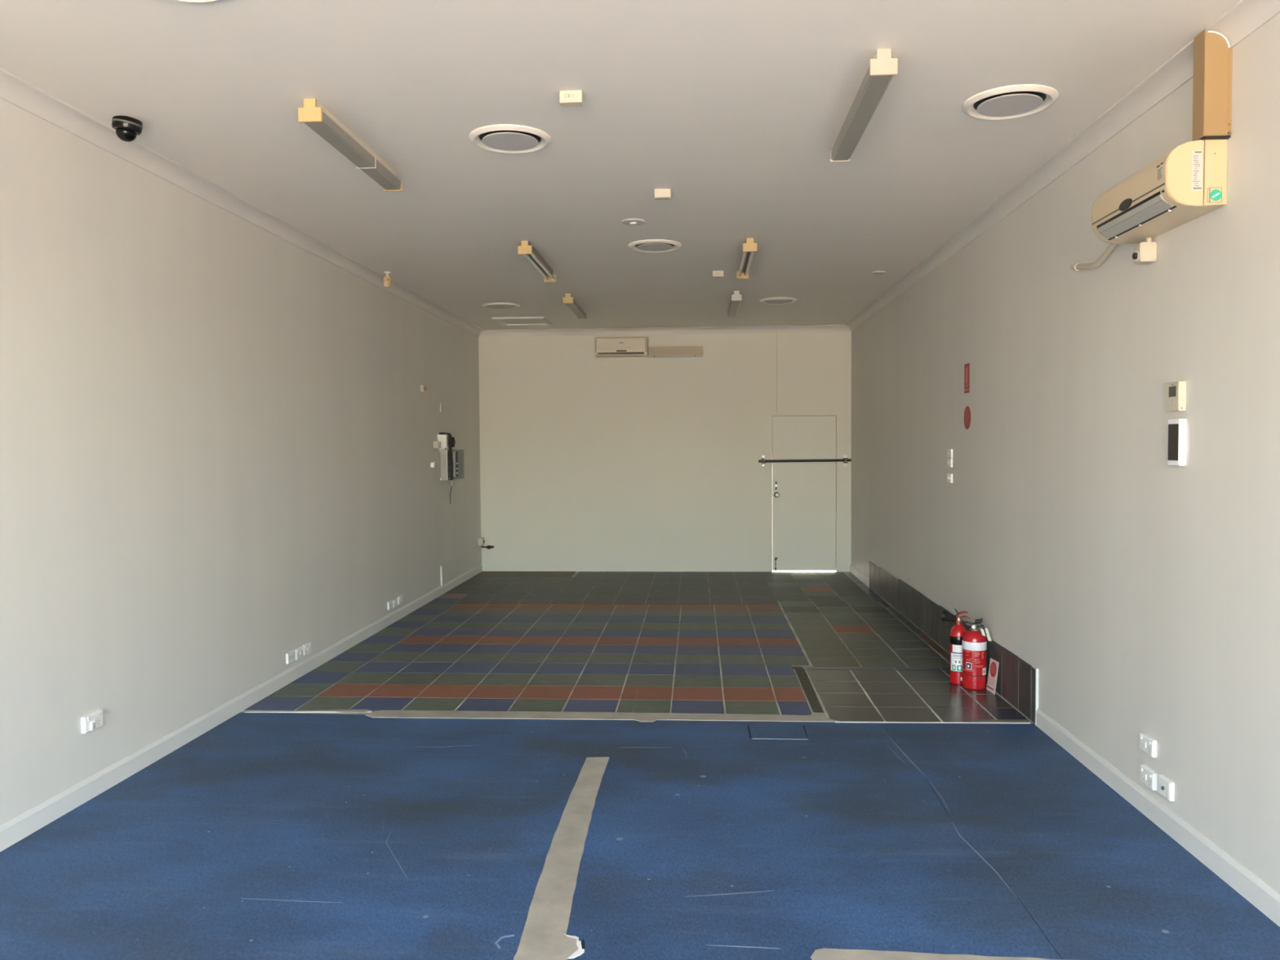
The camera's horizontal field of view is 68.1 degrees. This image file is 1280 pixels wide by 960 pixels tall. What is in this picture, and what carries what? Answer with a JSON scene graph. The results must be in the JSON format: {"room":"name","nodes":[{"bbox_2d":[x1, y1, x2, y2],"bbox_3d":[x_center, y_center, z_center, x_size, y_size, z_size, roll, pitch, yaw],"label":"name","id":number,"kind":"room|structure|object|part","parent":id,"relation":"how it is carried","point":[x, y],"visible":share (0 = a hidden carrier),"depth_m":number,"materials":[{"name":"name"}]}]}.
{"room":"empty shop","nodes":[
{"label":"empty shop","id":0,"kind":"room"},
{"bbox_2d":[0,97,480,825],"bbox_3d":[-2.597,-0.117,5.436,0.160,3.151,14.258,0,2,3],"label":"wall","id":1,"kind":"structure","parent":0,"point":[218,435],"depth_m":5.20,"materials":[{"name":"white paint"}]},
{"bbox_2d":[80,709,102,733],"bbox_3d":[-2.557,1.129,4.429,0.032,0.075,0.132,0,2,3],"label":"power outlet","id":2,"kind":"object","parent":1,"relation":"attached to","point":[89,722],"visible":1,"depth_m":4.40,"materials":[{"name":"white plastic"}]},
{"bbox_3d":[-2.550,1.145,4.409,0.011,0.040,0.032,0,2,3],"label":"frame","id":3,"kind":"part","parent":2,"relation":"part of","materials":[{"name":"white plastic"}]},
{"bbox_2d":[87,710,102,720],"bbox_3d":[-2.552,1.102,4.431,0.005,0.020,0.108,0,2,3],"label":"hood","id":4,"kind":"object","parent":2,"relation":"attached to","point":[97,715],"depth_m":4.44,"materials":[{"name":"white plastic"}]},
{"bbox_2d":[0,564,482,852],"bbox_3d":[-2.502,1.403,5.485,0.012,0.108,13.938,0,2,3],"label":"baseboard","id":5,"kind":"structure","parent":1,"relation":"attached to","point":[28,822],"depth_m":5.17,"materials":[{"name":"paint"}]},
{"bbox_2d":[0,67,484,336],"bbox_3d":[-2.482,-1.655,5.374,0.091,0.074,13.938,0,2,3],"label":"trim","id":6,"kind":"structure","parent":1,"relation":"attached to","point":[14,90],"depth_m":5.18,"materials":[{"name":"paint"}]},
{"bbox_2d":[286,649,295,663],"bbox_3d":[-2.433,1.233,6.596,0.014,0.072,0.118,0,2,3],"label":"power outlet","id":7,"kind":"object","parent":1,"relation":"attached to","point":[291,656],"visible":1,"depth_m":6.58,"materials":[{"name":"white plastic"}]},
{"bbox_2d":[294,646,303,659],"bbox_3d":[-2.423,1.232,6.738,0.017,0.072,0.118,0,2,3],"label":"power outlet","id":8,"kind":"object","parent":1,"relation":"attached to","point":[299,652],"visible":1,"depth_m":6.72,"materials":[{"name":"white plastic"}]},
{"bbox_2d":[302,642,311,655],"bbox_3d":[-2.415,1.226,6.868,0.017,0.072,0.118,0,2,3],"label":"power outlet","id":9,"kind":"object","parent":1,"relation":"attached to","point":[307,647],"visible":1,"depth_m":6.86,"materials":[{"name":"white plastic"}]},
{"bbox_2d":[387,600,392,609],"bbox_3d":[-2.303,1.155,8.733,0.014,0.072,0.118,0,2,3],"label":"power outlet","id":10,"kind":"object","parent":1,"relation":"attached to","point":[390,602],"visible":1,"depth_m":8.72,"materials":[{"name":"white plastic"}]},
{"bbox_2d":[392,598,397,608],"bbox_3d":[-2.293,1.153,8.871,0.017,0.072,0.118,0,2,3],"label":"power outlet","id":11,"kind":"object","parent":1,"relation":"attached to","point":[394,601],"visible":1,"depth_m":8.85,"materials":[{"name":"white plastic"}]},
{"bbox_2d":[397,595,403,604],"bbox_3d":[-2.284,1.144,9.027,0.017,0.072,0.118,0,2,3],"label":"power outlet","id":12,"kind":"object","parent":1,"relation":"attached to","point":[400,600],"visible":1,"depth_m":9.01,"materials":[{"name":"white plastic"}]},
{"bbox_2d":[420,385,426,392],"bbox_3d":[-2.237,-0.945,9.786,0.036,0.068,0.110,0,2,3],"label":"button","id":13,"kind":"object","parent":1,"relation":"attached to","point":[423,388],"visible":1,"depth_m":9.73,"materials":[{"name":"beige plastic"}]},
{"bbox_2d":[431,462,436,467],"bbox_3d":[-2.208,-0.164,10.164,0.040,0.064,0.150,0,2,3],"label":"block","id":14,"kind":"object","parent":1,"relation":"attached to","point":[433,464],"visible":1,"depth_m":10.09,"materials":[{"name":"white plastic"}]},
{"bbox_2d":[433,441,440,448],"bbox_3d":[-2.197,-0.381,10.245,0.055,0.072,0.100,0,2,3],"label":"box","id":15,"kind":"object","parent":1,"relation":"attached to","point":[436,444],"visible":1,"depth_m":10.20,"materials":[{"name":"beige plastic"}]},
{"bbox_2d":[440,402,443,412],"bbox_3d":[-2.202,-0.806,10.501,0.018,0.104,0.070,0,2,3],"label":"blank plate","id":16,"kind":"object","parent":1,"relation":"attached to","point":[441,403],"visible":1,"depth_m":10.48,"materials":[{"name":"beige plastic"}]},
{"bbox_2d":[437,432,455,504],"bbox_3d":[-2.135,-0.129,10.500,0.145,0.795,0.287,0,2,3],"label":"electric meter","id":17,"kind":"object","parent":1,"relation":"attached to","point":[447,441],"visible":0.98,"depth_m":10.41,"materials":[{"name":"white plastic"}]},
{"bbox_3d":[-2.095,-0.423,10.568,0.050,0.122,0.124,0,2,3],"label":"dial glass","id":18,"kind":"part","parent":17,"relation":"part of","materials":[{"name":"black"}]},
{"bbox_2d":[439,449,464,479],"bbox_3d":[-2.145,-0.178,10.811,0.088,0.336,0.759,0,2,3],"label":"switchboard","id":19,"kind":"object","parent":1,"relation":"attached to","point":[458,455],"visible":0.83,"depth_m":10.77,"materials":[{"name":"grey metal"}]},
{"bbox_3d":[-2.164,-0.165,10.446,0.075,0.336,0.009,0,2,3],"label":"panel","id":20,"kind":"part","parent":19,"relation":"part of","materials":[{"name":"beige"}]},
{"bbox_3d":[-2.155,-0.171,10.623,0.020,0.300,0.346,0,2,3],"label":"breaker panel","id":21,"kind":"part","parent":19,"relation":"part of","materials":[{"name":"black"}]},
{"bbox_3d":[-2.125,-0.174,10.694,0.022,0.300,0.200,0,2,3],"label":"frame","id":22,"kind":"part","parent":19,"relation":"part of","materials":[{"name":"grey metal"}]},
{"bbox_2d":[440,545,481,586],"bbox_3d":[-2.137,1.012,11.449,0.016,0.245,1.968,0,2,3],"label":"trim","id":23,"kind":"structure","parent":1,"relation":"attached to","point":[451,569],"depth_m":11.30,"materials":[{"name":"paint"}]},
{"bbox_3d":[-2.139,0.901,11.445,0.014,0.023,1.968,0,2,3],"label":"rail","id":24,"kind":"part","parent":23,"relation":"part of","materials":[{"name":"white paint"}]},
{"bbox_2d":[478,537,484,545],"bbox_3d":[-2.059,0.797,12.294,0.070,0.095,0.100,0,2,3],"label":"outlet box","id":25,"kind":"object","parent":1,"relation":"attached to","point":[481,540],"visible":1,"depth_m":12.24,"materials":[{"name":"beige plastic"}]},
{"bbox_2d":[0,0,1240,329],"bbox_3d":[-0.132,-1.777,5.226,5.121,0.150,14.258,0,2,3],"label":"ceiling","id":26,"kind":"structure","parent":0,"point":[738,108],"depth_m":4.35,"materials":[{"name":"white paint"}]},
{"bbox_2d":[111,115,142,142],"bbox_3d":[-2.361,-1.615,4.359,0.127,0.109,0.126,0,2,18],"label":"dome camera","id":27,"kind":"object","parent":26,"relation":"attached to","point":[126,128],"visible":1,"depth_m":4.32,"materials":[{"name":"black plastic"}]},
{"bbox_2d":[173,0,221,3],"bbox_3d":[-1.477,-1.604,2.995,0.400,0.020,0.400,0,2,3],"label":"ceiling vent","id":28,"kind":"object","parent":26,"relation":"in","point":[184,1],"visible":1,"depth_m":3.16,"materials":[{"name":"grey plastic"}]},
{"bbox_2d":[297,98,402,191],"bbox_3d":[-1.399,-1.625,4.668,0.104,0.098,1.130,0,2,3],"label":"fluorescent light","id":29,"kind":"object","parent":26,"relation":"attached to","point":[313,114],"visible":1,"depth_m":4.49,"materials":[{"name":"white plastic"}]},
{"bbox_2d":[383,271,391,287],"bbox_3d":[-2.179,-1.728,8.161,0.060,0.130,0.060,0,2,3],"label":"sensor","id":30,"kind":"object","parent":26,"relation":"attached to","point":[387,279],"visible":1,"depth_m":8.14,"materials":[{"name":"white plastic"}]},
{"bbox_2d":[482,302,520,309],"bbox_3d":[-1.479,-1.857,10.118,0.400,0.020,0.400,0,2,3],"label":"ceiling vent","id":31,"kind":"object","parent":26,"relation":"in","point":[489,305],"visible":1,"depth_m":10.06,"materials":[{"name":"grey"}]},
{"bbox_2d":[468,124,551,153],"bbox_3d":[-0.637,-1.668,4.646,0.400,0.020,0.400,0,2,3],"label":"ceiling vent","id":32,"kind":"object","parent":26,"relation":"in","point":[500,138],"visible":1,"depth_m":4.61,"materials":[{"name":"beige plastic"}]},
{"bbox_2d":[492,316,552,326],"bbox_3d":[-1.404,-1.901,11.355,0.610,0.020,0.660,0,2,3],"label":"ceiling vent","id":33,"kind":"object","parent":26,"relation":"attached to","point":[507,321],"visible":1,"depth_m":11.37,"materials":[{"name":"paint"}]},
{"bbox_3d":[-1.678,-1.902,11.372,0.060,0.016,0.530,0,2,3],"label":"frame rail","id":34,"kind":"part","parent":33,"relation":"part of","materials":[{"name":"white metal"}]},
{"bbox_3d":[-1.422,-1.891,11.059,0.610,0.020,0.065,0,2,3],"label":"frame rail","id":35,"kind":"part","parent":33,"relation":"part of","materials":[{"name":"metal"}]},
{"bbox_3d":[-1.404,-1.909,11.355,0.490,0.004,0.530,0,2,3],"label":"hatch panel","id":36,"kind":"part","parent":33,"relation":"part of","materials":[{"name":"white metal"}]},
{"bbox_3d":[-1.386,-1.912,11.652,0.610,0.020,0.065,0,2,3],"label":"frame rail","id":37,"kind":"part","parent":33,"relation":"part of","materials":[{"name":"metal"}]},
{"bbox_3d":[-1.129,-1.905,11.339,0.060,0.016,0.530,0,2,3],"label":"frame rail","id":38,"kind":"part","parent":33,"relation":"part of","materials":[{"name":"white metal"}]},
{"bbox_2d":[517,240,555,282],"bbox_3d":[-0.811,-1.731,7.551,0.104,0.098,1.200,0,2,3],"label":"fluorescent light","id":39,"kind":"object","parent":26,"relation":"attached to","point":[526,249],"visible":1,"depth_m":7.43,"materials":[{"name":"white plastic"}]},
{"bbox_2d":[559,89,583,107],"bbox_3d":[-0.293,-1.633,4.055,0.097,0.053,0.058,0,2,3],"label":"junction box","id":40,"kind":"object","parent":26,"relation":"attached to","point":[566,98],"visible":1,"depth_m":4.03,"materials":[{"name":"beige plastic"}]},
{"bbox_3d":[-0.293,-1.610,4.056,0.097,0.004,0.057,0,2,3],"label":"lid","id":41,"kind":"part","parent":40,"relation":"part of","materials":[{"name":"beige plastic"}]},
{"bbox_2d":[562,293,586,318],"bbox_3d":[-0.678,-1.816,9.921,0.104,0.098,1.140,0,2,3],"label":"fluorescent light","id":42,"kind":"object","parent":26,"relation":"attached to","point":[569,300],"visible":1,"depth_m":9.66,"materials":[{"name":"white plastic"}]},
{"bbox_2d":[564,298,586,318],"bbox_3d":[-0.678,-1.799,9.924,0.094,0.053,1.118,0,2,3],"label":"diffuser","id":43,"kind":"object","parent":42,"relation":"attached to","point":[571,304],"depth_m":9.81,"materials":[{"name":"white plastic"}]},
{"bbox_2d":[622,218,644,225],"bbox_3d":[-0.044,-1.733,6.376,0.160,0.020,0.160,0,2,3],"label":"smoke detector","id":44,"kind":"object","parent":26,"relation":"attached to","point":[627,221],"visible":1,"depth_m":6.35,"materials":[{"name":"grey plastic"}]},
{"bbox_2d":[628,239,681,252],"bbox_3d":[0.111,-1.761,7.133,0.400,0.020,0.400,0,2,3],"label":"ceiling vent","id":45,"kind":"object","parent":26,"relation":"in","point":[648,245],"visible":1,"depth_m":7.08,"materials":[{"name":"grey plastic"}]},
{"bbox_2d":[654,188,671,199],"bbox_3d":[0.135,-1.690,5.603,0.097,0.053,0.057,0,2,3],"label":"junction box","id":46,"kind":"object","parent":26,"relation":"attached to","point":[660,193],"visible":1,"depth_m":5.58,"materials":[{"name":"beige plastic"}]},
{"bbox_3d":[0.135,-1.668,5.604,0.097,0.004,0.057,0,2,3],"label":"lid","id":47,"kind":"part","parent":46,"relation":"part of","materials":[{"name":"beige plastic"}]},
{"bbox_2d":[712,271,723,277],"bbox_3d":[0.677,-1.787,8.221,0.097,0.053,0.058,0,2,3],"label":"junction box","id":48,"kind":"object","parent":26,"relation":"attached to","point":[715,273],"visible":1,"depth_m":8.20,"materials":[{"name":"beige plastic"}]},
{"bbox_2d":[728,290,742,315],"bbox_3d":[0.978,-1.822,9.805,0.104,0.098,1.100,0,2,3],"label":"fluorescent light","id":49,"kind":"object","parent":26,"relation":"attached to","point":[735,300],"visible":1,"depth_m":9.50,"materials":[{"name":"grey plastic"}]},
{"bbox_2d":[728,298,740,315],"bbox_3d":[0.978,-1.805,9.808,0.094,0.053,1.078,0,2,3],"label":"diffuser","id":50,"kind":"object","parent":49,"relation":"attached to","point":[734,305],"depth_m":9.73,"materials":[{"name":"white plastic"}]},
{"bbox_2d":[736,237,757,279],"bbox_3d":[0.838,-1.739,7.475,0.104,0.098,1.130,0,2,3],"label":"fluorescent light","id":51,"kind":"object","parent":26,"relation":"attached to","point":[749,246],"visible":1,"depth_m":7.30,"materials":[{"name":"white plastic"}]},
{"bbox_2d":[759,297,798,304],"bbox_3d":[1.446,-1.867,9.870,0.400,0.020,0.400,0,2,3],"label":"ceiling vent","id":52,"kind":"object","parent":26,"relation":"in","point":[772,300],"visible":1,"depth_m":9.80,"materials":[{"name":"grey"}]},
{"bbox_2d":[830,48,897,161],"bbox_3d":[0.969,-1.623,4.183,0.104,0.098,1.120,0,2,3],"label":"fluorescent light","id":53,"kind":"object","parent":26,"relation":"attached to","point":[882,68],"visible":1,"depth_m":3.94,"materials":[{"name":"beige plastic"}]},
{"bbox_2d":[872,271,885,274],"bbox_3d":[2.100,-1.819,8.303,0.112,0.012,0.112,0,2,3],"label":"cover plate","id":54,"kind":"object","parent":26,"relation":"attached to","point":[874,272],"visible":1,"depth_m":8.29,"materials":[{"name":"beige plastic"}]},
{"bbox_2d":[961,84,1058,119],"bbox_3d":[1.636,-1.666,4.191,0.400,0.020,0.400,0,2,3],"label":"ceiling vent","id":55,"kind":"object","parent":26,"relation":"in","point":[1013,101],"visible":1,"depth_m":4.15,"materials":[{"name":"grey plastic"}]},
{"bbox_2d":[0,570,1279,959],"bbox_3d":[-0.111,1.498,5.343,5.121,0.123,14.258,0,2,3],"label":"floor","id":56,"kind":"structure","parent":0,"point":[935,816],"depth_m":4.18,"materials":[{"name":"carpet"}]},
{"bbox_2d":[317,709,371,712],"bbox_3d":[-1.850,1.431,5.866,0.380,0.004,0.056,0,2,3],"label":"scrap","id":57,"kind":"object","parent":56,"relation":"on","point":[335,710],"visible":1,"depth_m":5.86,"materials":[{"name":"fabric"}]},
{"bbox_2d":[494,756,608,959],"bbox_3d":[-0.274,1.488,3.972,0.300,0.005,1.987,0,2,3],"label":"tape","id":58,"kind":"object","parent":56,"relation":"on","point":[544,936],"visible":1,"depth_m":3.53,"materials":[{"name":"fabric"}]},
{"bbox_2d":[364,710,840,721],"bbox_3d":[-0.244,1.426,5.714,2.865,0.004,0.203,0,2,3],"label":"transition strip","id":59,"kind":"object","parent":56,"relation":"on","point":[641,717],"visible":1,"depth_m":5.71,"materials":[{"name":"metal"}]},
{"bbox_2d":[746,724,808,739],"bbox_3d":[0.782,1.432,5.377,0.329,0.003,0.261,0,2,3],"label":"floor hatch","id":60,"kind":"object","parent":56,"relation":"on","point":[755,731],"visible":1,"depth_m":5.36,"materials":[{"name":"blue carpet"}]},
{"bbox_2d":[810,948,1066,959],"bbox_3d":[1.314,1.515,2.928,1.551,0.003,0.138,0,2,5],"label":"tape","id":61,"kind":"object","parent":56,"relation":"on","point":[821,953],"visible":1,"depth_m":3.01,"materials":[{"name":"fabric"}]},
{"bbox_2d":[940,608,972,684],"bbox_3d":[2.163,1.129,6.444,0.213,0.510,0.117,0,2,3],"label":"fire extinguisher","id":62,"kind":"object","parent":56,"relation":"on","point":[957,630],"visible":0.88,"depth_m":6.41,"materials":[{"name":"red metal"}]},
{"bbox_2d":[953,654,962,663],"bbox_3d":[2.156,1.211,6.397,0.071,0.054,0.012,0,2,16],"label":"print","id":63,"kind":"object","parent":62,"relation":"attached to","point":[957,659],"depth_m":6.39,"materials":[{"name":"grey paper"}]},
{"bbox_3d":[2.159,1.271,6.394,0.035,0.038,0.003,0,2,12],"label":"green panel","id":64,"kind":"part","parent":62,"relation":"part of","materials":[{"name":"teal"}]},
{"bbox_3d":[2.188,0.912,6.436,0.084,0.040,0.028,0,2,3],"label":"lever","id":65,"kind":"part","parent":62,"relation":"part of","materials":[{"name":"red"}]},
{"bbox_3d":[2.196,0.934,6.436,0.095,0.024,0.024,0,2,3],"label":"carry handle","id":66,"kind":"part","parent":62,"relation":"part of","materials":[{"name":"red"}]},
{"bbox_2d":[961,617,991,689],"bbox_3d":[2.245,1.154,6.326,0.176,0.468,0.155,0,2,3],"label":"fire extinguisher","id":67,"kind":"object","parent":56,"relation":"on","point":[975,642],"visible":1,"depth_m":6.27,"materials":[{"name":"red metal"}]},
{"bbox_3d":[2.233,0.955,6.319,0.120,0.038,0.020,0,2,3],"label":"carry handle","id":68,"kind":"part","parent":67,"relation":"part of","materials":[{"name":"grey metal"}]},
{"bbox_2d":[965,651,983,666],"bbox_3d":[2.218,1.187,6.266,0.116,0.099,0.027,0,2,15],"label":"print","id":69,"kind":"object","parent":67,"relation":"attached to","point":[972,658],"depth_m":6.26,"materials":[{"name":"red paper"}]},
{"bbox_2d":[986,657,999,694],"bbox_3d":[2.315,1.287,6.212,0.027,0.210,0.132,0,2,-2],"label":"sign card","id":70,"kind":"object","parent":56,"relation":"on","point":[993,664],"visible":1,"depth_m":6.21,"materials":[{"name":"grey"}]},
{"bbox_2d":[478,329,851,572],"bbox_3d":[0.307,-0.380,12.316,4.801,3.151,0.160,0,2,3],"label":"wall","id":71,"kind":"structure","parent":0,"point":[588,462],"depth_m":12.25,"materials":[{"name":"white paint"}]},
{"bbox_2d":[480,545,493,549],"bbox_3d":[-2.001,0.879,12.399,0.168,0.054,0.055,0,2,3],"label":"water valve","id":72,"kind":"object","parent":71,"relation":"attached to","point":[488,547],"visible":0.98,"depth_m":12.38,"materials":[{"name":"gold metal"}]},
{"bbox_2d":[595,336,648,357],"bbox_3d":[-0.235,-1.708,12.125,0.670,0.250,0.193,0,2,3],"label":"air conditioner","id":73,"kind":"object","parent":71,"relation":"attached to","point":[605,347],"visible":1,"depth_m":12.04,"materials":[{"name":"beige plastic"}]},
{"bbox_3d":[-0.245,-1.729,12.034,0.600,0.138,0.010,0,2,3],"label":"panel","id":74,"kind":"part","parent":73,"relation":"part of","materials":[{"name":"beige plastic"}]},
{"bbox_2d":[480,324,849,336],"bbox_3d":[0.289,-1.913,12.137,4.761,0.074,0.091,0,2,3],"label":"trim","id":75,"kind":"structure","parent":71,"relation":"attached to","point":[820,328],"depth_m":12.15,"materials":[{"name":"paint"}]},
{"bbox_2d":[648,346,702,357],"bbox_3d":[0.458,-1.645,12.144,0.702,0.128,0.075,0,2,3],"label":"pipe cover","id":76,"kind":"object","parent":71,"relation":"attached to","point":[677,351],"visible":1,"depth_m":12.11,"materials":[{"name":"beige plastic"}]},
{"bbox_2d":[776,332,777,415],"bbox_3d":[1.749,-1.357,12.107,0.015,1.060,0.014,0,2,3],"label":"conduit","id":77,"kind":"object","parent":71,"relation":"attached to","point":[776,332],"visible":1,"depth_m":12.10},
{"bbox_2d":[772,414,835,570],"bbox_3d":[2.105,0.166,12.139,0.808,2.002,0.102,0,2,3],"label":"door","id":78,"kind":"structure","parent":71,"relation":"in","point":[804,493],"depth_m":12.15,"materials":[{"name":"paint"}]},
{"bbox_2d":[758,454,851,466],"bbox_3d":[2.105,-0.247,12.103,1.170,0.146,0.056,0,2,3],"label":"bar","id":79,"kind":"object","parent":71,"relation":"attached to","point":[845,460],"visible":1,"depth_m":12.09,"materials":[{"name":"black"}]},
{"bbox_2d":[780,415,835,571],"bbox_3d":[2.111,0.176,12.204,0.817,2.008,0.024,0,2,3],"label":"trim","id":80,"kind":"structure","parent":71,"relation":"attached to","point":[780,415],"depth_m":12.16,"materials":[{"name":"grey wood"}]},
{"bbox_2d":[850,13,1279,893],"bbox_3d":[2.355,-0.138,5.134,0.160,3.151,14.258,0,2,3],"label":"wall","id":81,"kind":"structure","parent":0,"point":[1142,591],"depth_m":4.40,"materials":[{"name":"white paint"}]},
{"bbox_2d":[946,448,952,457],"bbox_3d":[2.399,-0.205,7.333,0.018,0.068,0.115,0,2,3],"label":"light switch","id":82,"kind":"object","parent":81,"relation":"attached to","point":[949,451],"visible":1,"depth_m":7.31,"materials":[{"name":"white plastic"}]},
{"bbox_2d":[946,473,952,483],"bbox_3d":[2.401,-0.014,7.340,0.018,0.068,0.115,0,2,3],"label":"light switch","id":83,"kind":"object","parent":81,"relation":"attached to","point":[949,477],"visible":1,"depth_m":7.31,"materials":[{"name":"white plastic"}]},
{"bbox_2d":[946,457,952,466],"bbox_3d":[2.400,-0.134,7.336,0.018,0.068,0.115,0,2,3],"label":"light switch","id":84,"kind":"object","parent":81,"relation":"attached to","point":[949,461],"visible":1,"depth_m":7.31,"materials":[{"name":"white plastic"}]},
{"bbox_2d":[869,560,1038,725],"bbox_3d":[2.456,1.161,8.139,0.014,0.336,5.363,0,2,3],"label":"trim","id":85,"kind":"structure","parent":81,"relation":"attached to","point":[1017,682],"depth_m":7.50,"materials":[{"name":"tile"}]},
{"bbox_2d":[964,363,969,393],"bbox_3d":[2.377,-0.739,6.881,0.004,0.212,0.124,0,2,3],"label":"fire sign","id":86,"kind":"object","parent":81,"relation":"attached to","point":[966,366],"visible":1,"depth_m":6.87,"materials":[{"name":"red plastic"}]},
{"bbox_2d":[964,405,970,429],"bbox_3d":[2.378,-0.453,6.877,0.004,0.170,0.170,0,2,3],"label":"fire sign","id":87,"kind":"object","parent":81,"relation":"attached to","point":[966,412],"visible":1,"depth_m":6.88,"materials":[{"name":"red plastic"}]},
{"bbox_2d":[844,0,1279,331],"bbox_3d":[2.220,-1.675,5.087,0.091,0.074,13.938,0,2,3],"label":"trim","id":88,"kind":"structure","parent":81,"relation":"attached to","point":[1246,17],"depth_m":4.54,"materials":[{"name":"paint"}]},
{"bbox_2d":[849,564,1279,926],"bbox_3d":[2.279,1.383,5.193,0.012,0.108,13.938,0,2,3],"label":"baseboard","id":89,"kind":"structure","parent":81,"relation":"attached to","point":[1257,892],"depth_m":3.92,"materials":[{"name":"paint"}]},
{"bbox_2d":[1070,243,1117,271],"bbox_3d":[2.220,-1.087,4.626,0.038,0.106,0.548,0,2,3],"label":"drain pipe","id":90,"kind":"object","parent":81,"relation":"attached to","point":[1077,266],"visible":0.9,"depth_m":4.58,"materials":[{"name":"beige plastic"}]},
{"bbox_2d":[1132,237,1156,264],"bbox_3d":[2.166,-0.991,4.070,0.080,0.112,0.068,0,2,3],"label":"switch","id":91,"kind":"object","parent":81,"relation":"attached to","point":[1145,252],"visible":1,"depth_m":4.04,"materials":[{"name":"beige plastic"}]},
{"bbox_3d":[2.132,-0.965,4.075,0.011,0.030,0.030,0,2,3],"label":"knob","id":92,"kind":"part","parent":91,"relation":"part of","materials":[{"name":"black plastic"}]},
{"bbox_2d":[1139,732,1156,757],"bbox_3d":[2.207,1.152,4.115,0.022,0.072,0.118,0,2,3],"label":"power outlet","id":93,"kind":"object","parent":81,"relation":"attached to","point":[1148,744],"visible":1,"depth_m":4.09,"materials":[{"name":"white plastic"}]},
{"bbox_2d":[1140,764,1157,790],"bbox_3d":[2.207,1.292,4.112,0.022,0.072,0.118,0,2,3],"label":"power outlet","id":94,"kind":"object","parent":81,"relation":"attached to","point":[1148,777],"visible":1,"depth_m":4.09,"materials":[{"name":"white plastic"}]},
{"bbox_2d":[1091,139,1227,244],"bbox_3d":[2.079,-1.151,3.836,0.222,0.246,0.671,0,2,3],"label":"air conditioner","id":95,"kind":"object","parent":81,"relation":"attached to","point":[1188,182],"visible":0.99,"depth_m":3.60,"materials":[{"name":"beige plastic"}]},
{"bbox_3d":[2.059,-1.162,4.168,0.134,0.244,0.012,0,2,3],"label":"panel","id":96,"kind":"part","parent":95,"relation":"part of","materials":[{"name":"beige plastic"}]},
{"bbox_2d":[1157,167,1162,180],"bbox_3d":[1.954,-1.151,3.557,0.001,0.039,0.038,0,2,3],"label":"print","id":97,"kind":"object","parent":95,"relation":"on","point":[1159,169],"depth_m":3.56,"materials":[{"name":"grey paper"}]},
{"bbox_3d":[2.019,-1.138,3.511,0.134,0.244,0.012,0,2,3],"label":"panel","id":98,"kind":"part","parent":95,"relation":"part of","materials":[{"name":"beige plastic"}]},
{"bbox_2d":[1192,151,1201,189],"bbox_3d":[2.062,-1.146,3.502,0.032,0.138,0.001,0,2,3],"label":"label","id":99,"kind":"object","parent":95,"relation":"attached to","point":[1197,155],"depth_m":3.50,"materials":[{"name":"grey paper"}]},
{"bbox_3d":[2.131,-1.140,3.505,0.080,0.245,0.011,0,2,3],"label":"panel","id":100,"kind":"part","parent":95,"relation":"part of","materials":[{"name":"beige plastic"}]},
{"bbox_2d":[1157,774,1173,801],"bbox_3d":[2.197,1.287,3.961,0.024,0.076,0.104,0,2,3],"label":"outlet","id":101,"kind":"object","parent":81,"relation":"attached to","point":[1165,786],"visible":1,"depth_m":3.94,"materials":[{"name":"white plastic"}]},
{"bbox_2d":[1164,381,1186,412],"bbox_3d":[2.181,-0.339,3.858,0.030,0.118,0.112,0,2,3],"label":"controller","id":102,"kind":"object","parent":81,"relation":"attached to","point":[1175,392],"visible":1,"depth_m":3.83,"materials":[{"name":"beige plastic"}]},
{"bbox_2d":[1167,418,1186,465],"bbox_3d":[2.181,-0.153,3.847,0.029,0.188,0.094,0,2,3],"label":"tablet","id":103,"kind":"object","parent":81,"relation":"attached to","point":[1176,452],"visible":1,"depth_m":3.82,"materials":[{"name":"white plastic"}]},
{"bbox_2d":[1192,28,1232,141],"bbox_3d":[2.119,-1.454,3.501,0.100,0.394,0.088,0,2,3],"label":"pipe cover","id":104,"kind":"object","parent":81,"relation":"attached to","point":[1212,54],"visible":0.97,"depth_m":3.47,"materials":[{"name":"brown plastic"}]}
]}

